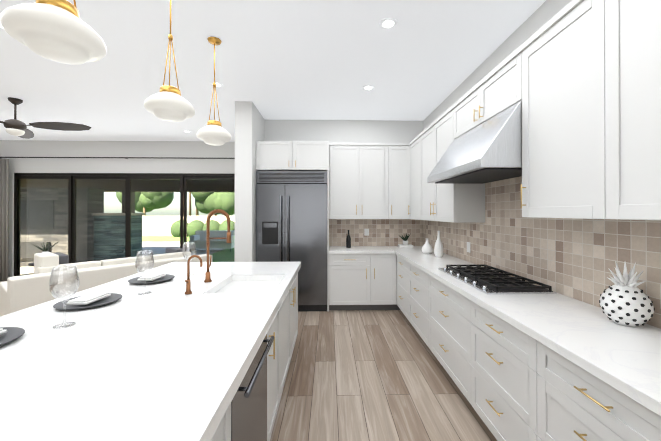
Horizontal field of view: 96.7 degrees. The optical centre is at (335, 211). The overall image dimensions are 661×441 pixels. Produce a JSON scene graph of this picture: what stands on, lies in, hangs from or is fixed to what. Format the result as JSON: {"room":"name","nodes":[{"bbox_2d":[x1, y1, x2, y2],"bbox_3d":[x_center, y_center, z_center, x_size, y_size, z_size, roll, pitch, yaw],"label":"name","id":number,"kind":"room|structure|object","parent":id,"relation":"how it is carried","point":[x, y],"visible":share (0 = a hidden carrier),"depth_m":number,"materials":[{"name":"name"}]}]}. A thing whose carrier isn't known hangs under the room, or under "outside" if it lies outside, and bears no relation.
{"room":"kitchen","nodes":[
{"label":"kitchen","id":0,"kind":"room"},
{"bbox_2d":[28,242,57,265],"bbox_3d":[-5.360,1.026,5.429,0.450,0.969,0.433,0,0,-1],"label":"plant","id":1,"kind":"object","parent":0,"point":[45,250],"visible":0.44,"depth_m":5.40,"materials":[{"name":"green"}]},
{"bbox_2d":[0,140,234,276],"bbox_3d":[-4.604,-0.035,6.626,6.180,3.100,0.150,0,0,-1],"label":"wall","id":2,"kind":"structure","parent":0,"point":[62,148],"depth_m":6.54,"materials":[{"name":"white paint"}]},
{"bbox_2d":[0,157,234,158],"bbox_3d":[-4.605,-1.185,6.489,6.130,0.023,0.131,0,0,-1],"label":"curtain rod","id":3,"kind":"object","parent":2,"relation":"attached to","point":[122,157],"visible":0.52,"depth_m":6.43,"materials":[{"name":"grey metal"}]},
{"bbox_2d":[0,159,8,280],"bbox_3d":[-7.361,0.174,6.363,0.554,2.640,0.074,0,0,-1],"label":"curtain","id":4,"kind":"object","parent":3,"relation":"hanging from","point":[4,219],"visible":0.88,"depth_m":6.35,"materials":[{"name":"grey fabric"}]},
{"bbox_2d":[14,173,234,275],"bbox_3d":[-4.678,0.325,6.618,4.930,2.380,0.080,0,0,-1],"label":"door","id":5,"kind":"structure","parent":2,"relation":"in","point":[72,178],"depth_m":6.61,"materials":[{"name":"brown metal"}]},
{"bbox_2d":[0,281,496,440],"bbox_3d":[-2.988,1.546,1.757,9.380,0.100,9.950,0,0,-1],"label":"floor","id":6,"kind":"structure","parent":0,"point":[367,375],"depth_m":2.49,"materials":[{"name":"brown wood"}]},
{"bbox_2d":[0,247,211,316],"bbox_3d":[-3.098,1.011,4.237,1.000,0.990,2.290,0,0,37],"label":"sofa","id":7,"kind":"object","parent":6,"relation":"on","point":[19,293],"visible":0.27,"depth_m":3.50,"materials":[{"name":"white fabric"}]},
{"bbox_2d":[0,262,300,440],"bbox_3d":[-1.098,1.036,1.779,1.502,0.920,3.300,0,0,-1],"label":"kitchen island","id":8,"kind":"object","parent":6,"relation":"on","point":[169,360],"visible":1,"depth_m":1.23,"materials":[{"name":"white stone"}]},
{"bbox_2d":[0,327,24,345],"bbox_3d":[-1.565,0.551,1.250,0.336,0.044,0.336,0,0,-1],"label":"place setting","id":9,"kind":"object","parent":8,"relation":"on","point":[8,334],"visible":1,"depth_m":1.34,"materials":[{"name":"grey ceramic"}]},
{"bbox_2d":[49,265,79,328],"bbox_3d":[-1.371,0.425,1.485,0.115,0.299,0.115,0,0,-1],"label":"wine glass","id":10,"kind":"object","parent":8,"relation":"on","point":[75,285],"visible":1,"depth_m":1.48,"materials":[{"name":"clear glass"}]},
{"bbox_2d":[53,293,121,309],"bbox_3d":[-1.549,0.554,1.850,0.336,0.044,0.336,0,0,-1],"label":"place setting","id":11,"kind":"object","parent":8,"relation":"on","point":[89,300],"visible":0.94,"depth_m":1.80,"materials":[{"name":"grey"}]},
{"bbox_2d":[135,250,153,294],"bbox_3d":[-1.355,0.427,2.085,0.115,0.299,0.115,0,0,-1],"label":"wine glass","id":12,"kind":"object","parent":8,"relation":"on","point":[139,264],"visible":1,"depth_m":2.08,"materials":[{"name":"clear glass"}]},
{"bbox_2d":[128,273,174,283],"bbox_3d":[-1.544,0.556,2.470,0.336,0.044,0.336,0,0,-1],"label":"place setting","id":13,"kind":"object","parent":8,"relation":"on","point":[155,277],"visible":0.94,"depth_m":2.43,"materials":[{"name":"grey"}]},
{"bbox_2d":[182,242,195,275],"bbox_3d":[-1.350,0.429,2.705,0.115,0.299,0.115,0,0,-1],"label":"wine glass","id":14,"kind":"object","parent":8,"relation":"on","point":[193,249],"visible":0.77,"depth_m":2.71,"materials":[{"name":"clear glass"}]},
{"bbox_2d":[256,171,326,311],"bbox_3d":[-0.673,0.443,4.704,1.078,2.130,0.710,0,0,-1],"label":"refrigerator","id":15,"kind":"object","parent":6,"relation":"on","point":[291,216],"visible":0.77,"depth_m":4.43,"materials":[{"name":"silver metal"}]},
{"bbox_2d":[329,246,396,309],"bbox_3d":[0.403,1.048,4.752,1.012,0.920,0.648,0,0,-1],"label":"base cabinet","id":16,"kind":"object","parent":6,"relation":"on","point":[360,277],"depth_m":4.43,"materials":[{"name":"white wood"}]},
{"bbox_2d":[346,230,350,247],"bbox_3d":[0.210,0.442,4.833,0.076,0.290,0.076,0,0,-1],"label":"decorative bottle","id":17,"kind":"object","parent":16,"relation":"on","point":[348,241],"visible":1,"depth_m":4.81,"materials":[{"name":"black glass"}]},
{"bbox_2d":[398,233,412,247],"bbox_3d":[1.168,0.468,4.937,0.220,0.239,0.183,0,0,-1],"label":"decorative plant","id":18,"kind":"object","parent":16,"relation":"on","point":[405,244],"visible":1,"depth_m":4.88,"materials":[{"name":"grey plant"}]},
{"bbox_2d":[397,250,455,319],"bbox_3d":[1.233,1.045,4.105,0.611,0.920,0.680,0,0,-1],"label":"base cabinet","id":19,"kind":"object","parent":6,"relation":"on","point":[403,256],"depth_m":4.04,"materials":[{"name":"white wood"}]},
{"bbox_2d":[422,238,432,253],"bbox_3d":[1.287,0.479,4.138,0.150,0.210,0.150,0,0,-1],"label":"vase","id":20,"kind":"object","parent":19,"relation":"on","point":[427,248],"visible":1,"depth_m":4.09,"materials":[{"name":"white ceramic"}]},
{"bbox_2d":[409,258,472,341],"bbox_3d":[1.250,1.043,3.395,0.611,0.920,0.740,0,0,-1],"label":"base cabinet","id":21,"kind":"object","parent":6,"relation":"on","point":[416,265],"depth_m":3.41,"materials":[{"name":"white wood"}]},
{"bbox_2d":[434,231,442,256],"bbox_3d":[1.335,0.413,3.810,0.116,0.340,0.116,0,0,-1],"label":"vase","id":22,"kind":"object","parent":21,"relation":"on","point":[438,249],"visible":1,"depth_m":3.77,"materials":[{"name":"white ceramic"}]},
{"bbox_2d":[425,266,481,400],"bbox_3d":[1.269,1.039,2.576,0.611,0.920,0.900,0,0,-1],"label":"base cabinet","id":23,"kind":"object","parent":6,"relation":"on","point":[446,296],"depth_m":2.51,"materials":[{"name":"white wood"}]},
{"bbox_2d":[438,264,556,293],"bbox_3d":[1.293,0.554,2.523,0.495,0.049,0.930,0,0,-1],"label":"cooktop","id":24,"kind":"object","parent":23,"relation":"in","point":[485,279],"visible":1,"depth_m":2.33,"materials":[{"name":"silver metal"}]},
{"bbox_2d":[469,290,612,440],"bbox_3d":[1.288,1.036,1.791,0.611,0.920,0.670,0,0,-1],"label":"base cabinet","id":25,"kind":"object","parent":6,"relation":"on","point":[500,325],"depth_m":1.75,"materials":[{"name":"white wood"}]},
{"bbox_2d":[599,261,654,326],"bbox_3d":[1.491,0.415,1.513,0.202,0.318,0.204,0,0,-1],"label":"pineapple","id":26,"kind":"object","parent":25,"relation":"on","point":[624,300],"visible":1,"depth_m":1.47,"materials":[{"name":"white ceramic"}]},
{"bbox_2d":[533,322,660,440],"bbox_3d":[1.304,1.034,1.121,0.611,0.920,0.670,0,0,-1],"label":"base cabinet","id":27,"kind":"object","parent":6,"relation":"on","point":[540,367],"depth_m":1.21,"materials":[{"name":"white wood"}]},
{"bbox_2d":[235,101,264,261],"bbox_3d":[-1.361,-0.039,5.503,0.250,3.100,2.550,0,0,-1],"label":"column","id":28,"kind":"structure","parent":0,"point":[249,125],"depth_m":4.23,"materials":[{"name":"white paint"}]},
{"bbox_2d":[0,0,545,140],"bbox_3d":[-2.988,-1.654,1.769,9.380,0.100,9.950,0,0,-1],"label":"ceiling","id":29,"kind":"structure","parent":0,"point":[421,60],"depth_m":3.14,"materials":[{"name":"white paint"}]},
{"bbox_2d":[0,97,90,138],"bbox_3d":[-4.346,-1.336,4.104,1.551,0.513,1.668,0,0,-1],"label":"ceiling fan","id":30,"kind":"object","parent":29,"relation":"hanging from","point":[15,127],"visible":1,"depth_m":4.16,"materials":[{"name":"brown metal"}]},
{"bbox_2d":[0,0,106,64],"bbox_3d":[-1.093,-1.106,1.157,0.302,0.996,0.302,0,0,-1],"label":"pendant light","id":31,"kind":"object","parent":29,"relation":"hanging from","point":[59,31],"visible":1,"depth_m":1.09,"materials":[{"name":"white glass"}]},
{"bbox_2d":[144,0,194,121],"bbox_3d":[-1.112,-1.109,1.977,0.302,0.984,0.302,0,0,-1],"label":"pendant light","id":32,"kind":"object","parent":29,"relation":"hanging from","point":[168,103],"visible":1,"depth_m":1.91,"materials":[{"name":"white glass"}]},
{"bbox_2d":[197,37,231,145],"bbox_3d":[-1.130,-1.112,2.737,0.302,0.972,0.302,0,0,-1],"label":"pendant light","id":33,"kind":"object","parent":29,"relation":"hanging from","point":[214,132],"visible":1,"depth_m":2.68,"materials":[{"name":"white glass"}]},
{"bbox_2d":[210,82,222,86],"bbox_3d":[-1.493,-1.593,3.680,0.156,0.006,0.156,0,0,-1],"label":"recessed light","id":34,"kind":"object","parent":29,"relation":"in","point":[218,84],"visible":0.69,"depth_m":3.67,"materials":[{"name":"white paint"}]},
{"bbox_2d":[362,85,373,90],"bbox_3d":[0.416,-1.592,3.776,0.156,0.006,0.156,0,0,-1],"label":"recessed light","id":35,"kind":"object","parent":29,"relation":"in","point":[368,87],"visible":1,"depth_m":3.76,"materials":[{"name":"white paint"}]},
{"bbox_2d":[379,18,397,29],"bbox_3d":[0.446,-1.597,2.496,0.156,0.006,0.156,0,0,-1],"label":"recessed light","id":36,"kind":"object","parent":29,"relation":"in","point":[387,23],"visible":1,"depth_m":2.49,"materials":[{"name":"white paint"}]},
{"bbox_2d":[265,119,422,142],"bbox_3d":[0.148,-0.041,5.134,2.750,3.100,0.100,0,0,-1],"label":"wall","id":37,"kind":"structure","parent":0,"point":[380,131],"depth_m":5.09,"materials":[{"name":"white paint"}]},
{"bbox_2d":[256,141,327,219],"bbox_3d":[-0.662,-0.497,4.756,1.102,1.230,0.620,0,0,-1],"label":"upper cabinet","id":38,"kind":"object","parent":37,"relation":"attached to","point":[270,155],"depth_m":4.45,"materials":[{"name":"white wood"}]},
{"bbox_2d":[328,141,387,219],"bbox_3d":[0.369,-0.497,4.904,0.950,1.230,0.372,0,0,-1],"label":"upper cabinet","id":39,"kind":"object","parent":37,"relation":"attached to","point":[357,171],"depth_m":4.72,"materials":[{"name":"white wood"}]},
{"bbox_2d":[329,219,422,245],"bbox_3d":[0.700,0.344,5.091,1.632,0.510,0.008,0,0,-1],"label":"backsplash","id":40,"kind":"structure","parent":37,"relation":"attached to","point":[386,232],"depth_m":5.09,"materials":[{"name":"tile"}]},
{"bbox_2d":[364,229,368,235],"bbox_3d":[0.534,0.349,5.080,0.080,0.120,0.006,0,0,-1],"label":"electrical outlet","id":41,"kind":"object","parent":40,"relation":"attached to","point":[366,232],"visible":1,"depth_m":5.08,"materials":[{"name":"white plastic"}]},
{"bbox_2d":[388,143,407,218],"bbox_3d":[1.024,-0.497,4.920,0.361,1.230,0.372,0,0,-1],"label":"upper cabinet","id":42,"kind":"object","parent":37,"relation":"attached to","point":[397,152],"depth_m":4.74,"materials":[{"name":"white wood"}]},
{"bbox_2d":[423,0,571,129],"bbox_3d":[1.670,-0.057,1.059,0.100,3.100,8.320,0,0,-1],"label":"wall","id":43,"kind":"structure","parent":0,"point":[541,16],"depth_m":2.75,"materials":[{"name":"white paint"}]},
{"bbox_2d":[408,134,419,219],"bbox_3d":[1.368,-0.498,4.478,0.338,1.230,0.562,0,0,-1],"label":"upper cabinet","id":44,"kind":"object","parent":43,"relation":"attached to","point":[414,145],"depth_m":4.50,"materials":[{"name":"white wood"}]},
{"bbox_2d":[420,106,451,221],"bbox_3d":[1.388,-0.502,3.636,0.338,1.230,1.124,0,0,-1],"label":"upper cabinet","id":45,"kind":"object","parent":43,"relation":"attached to","point":[435,199],"depth_m":3.59,"materials":[{"name":"white wood"}]},
{"bbox_2d":[427,100,521,183],"bbox_3d":[1.270,-0.524,2.531,0.610,0.463,1.074,0,0,-1],"label":"range hood","id":46,"kind":"object","parent":43,"relation":"attached to","point":[489,150],"visible":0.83,"depth_m":2.16,"materials":[{"name":"silver metal"}]},
{"bbox_2d":[452,50,515,222],"bbox_3d":[1.414,-0.506,2.535,0.338,1.230,1.080,0,0,-1],"label":"upper cabinet","id":47,"kind":"object","parent":43,"relation":"attached to","point":[495,92],"depth_m":2.67,"materials":[{"name":"white wood"}]},
{"bbox_2d":[423,176,660,328],"bbox_3d":[1.615,-0.111,1.104,0.008,1.390,8.012,0,0,-1],"label":"backsplash","id":48,"kind":"structure","parent":43,"relation":"attached to","point":[573,258],"depth_m":2.10,"materials":[{"name":"tile"}]},
{"bbox_2d":[467,242,469,252],"bbox_3d":[1.553,0.413,3.435,0.005,0.120,0.080,0,0,-1],"label":"electrical outlet","id":49,"kind":"object","parent":48,"relation":"attached to","point":[468,246],"depth_m":3.43,"materials":[{"name":"white plastic"}]},
{"bbox_2d":[516,0,599,218],"bbox_3d":[1.434,-0.509,1.695,0.338,1.230,0.600,0,0,-1],"label":"upper cabinet","id":50,"kind":"object","parent":43,"relation":"attached to","point":[581,79],"depth_m":1.65,"materials":[{"name":"white wood"}]},
{"bbox_2d":[600,0,660,220],"bbox_3d":[1.456,-0.512,0.795,0.338,1.230,1.200,0,0,-1],"label":"upper cabinet","id":51,"kind":"object","parent":43,"relation":"attached to","point":[630,30],"depth_m":1.28,"materials":[{"name":"white wood"}]},
{"label":"outside","id":52,"kind":"structure","parent":0,"visible":0},
{"bbox_2d":[20,236,234,274],"bbox_3d":[-3.227,1.678,33.310,55.000,0.120,53.150,0,0,-1],"label":"ground","id":53,"kind":"structure","parent":52,"point":[213,252],"depth_m":12.00,"materials":[{"name":"white concrete"}]},
{"bbox_2d":[20,187,143,266],"bbox_3d":[-8.233,0.422,8.509,4.658,2.200,0.943,0,0,-7],"label":"exterior wall","id":54,"kind":"structure","parent":53,"relation":"on","point":[62,215],"depth_m":8.19,"materials":[{"name":"black"}]},
{"bbox_2d":[21,179,234,212],"bbox_3d":[-5.892,0.023,8.646,12.500,3.000,3.950,0,0,-1],"label":"roof","id":55,"kind":"structure","parent":53,"relation":"on","point":[170,183],"depth_m":10.26,"materials":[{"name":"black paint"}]},
{"bbox_2d":[116,192,173,215],"bbox_3d":[-16.164,-0.744,24.986,4.358,4.699,2.588,0,0,-1],"label":"tree","id":56,"kind":"object","parent":53,"relation":"on","point":[151,202],"depth_m":24.26,"materials":[{"name":"green plant"}]},
{"bbox_2d":[142,216,234,235],"bbox_3d":[-2.912,0.702,20.042,55.000,1.770,0.500,0,0,-1],"label":"wall","id":57,"kind":"structure","parent":53,"relation":"on","point":[167,227],"depth_m":19.68,"materials":[{"name":"beige paint"}]},
{"bbox_2d":[189,192,190,215],"bbox_3d":[-15.147,-3.318,30.629,2.839,9.892,2.868,0,0,-1],"label":"palm tree","id":58,"kind":"object","parent":53,"relation":"on","point":[190,205],"depth_m":30.51,"materials":[{"name":"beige plant"}]},
{"bbox_2d":[170,220,234,236],"bbox_3d":[-5.884,1.112,18.820,9.240,1.240,1.240,0,0,-1],"label":"hedge","id":59,"kind":"object","parent":53,"relation":"on","point":[195,224],"depth_m":18.31,"materials":[{"name":"green plant"}]},
{"bbox_2d":[189,230,234,251],"bbox_3d":[-4.822,1.144,11.593,1.620,0.780,0.740,0,0,-1],"label":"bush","id":60,"kind":"object","parent":53,"relation":"on","point":[218,246],"depth_m":11.26,"materials":[{"name":"green plant"}]},
{"bbox_2d":[191,192,234,215],"bbox_3d":[-9.539,-0.689,23.749,3.707,4.580,2.629,0,0,-1],"label":"tree","id":61,"kind":"object","parent":53,"relation":"on","point":[221,206],"depth_m":22.79,"materials":[{"name":"green plant"}]}
]}

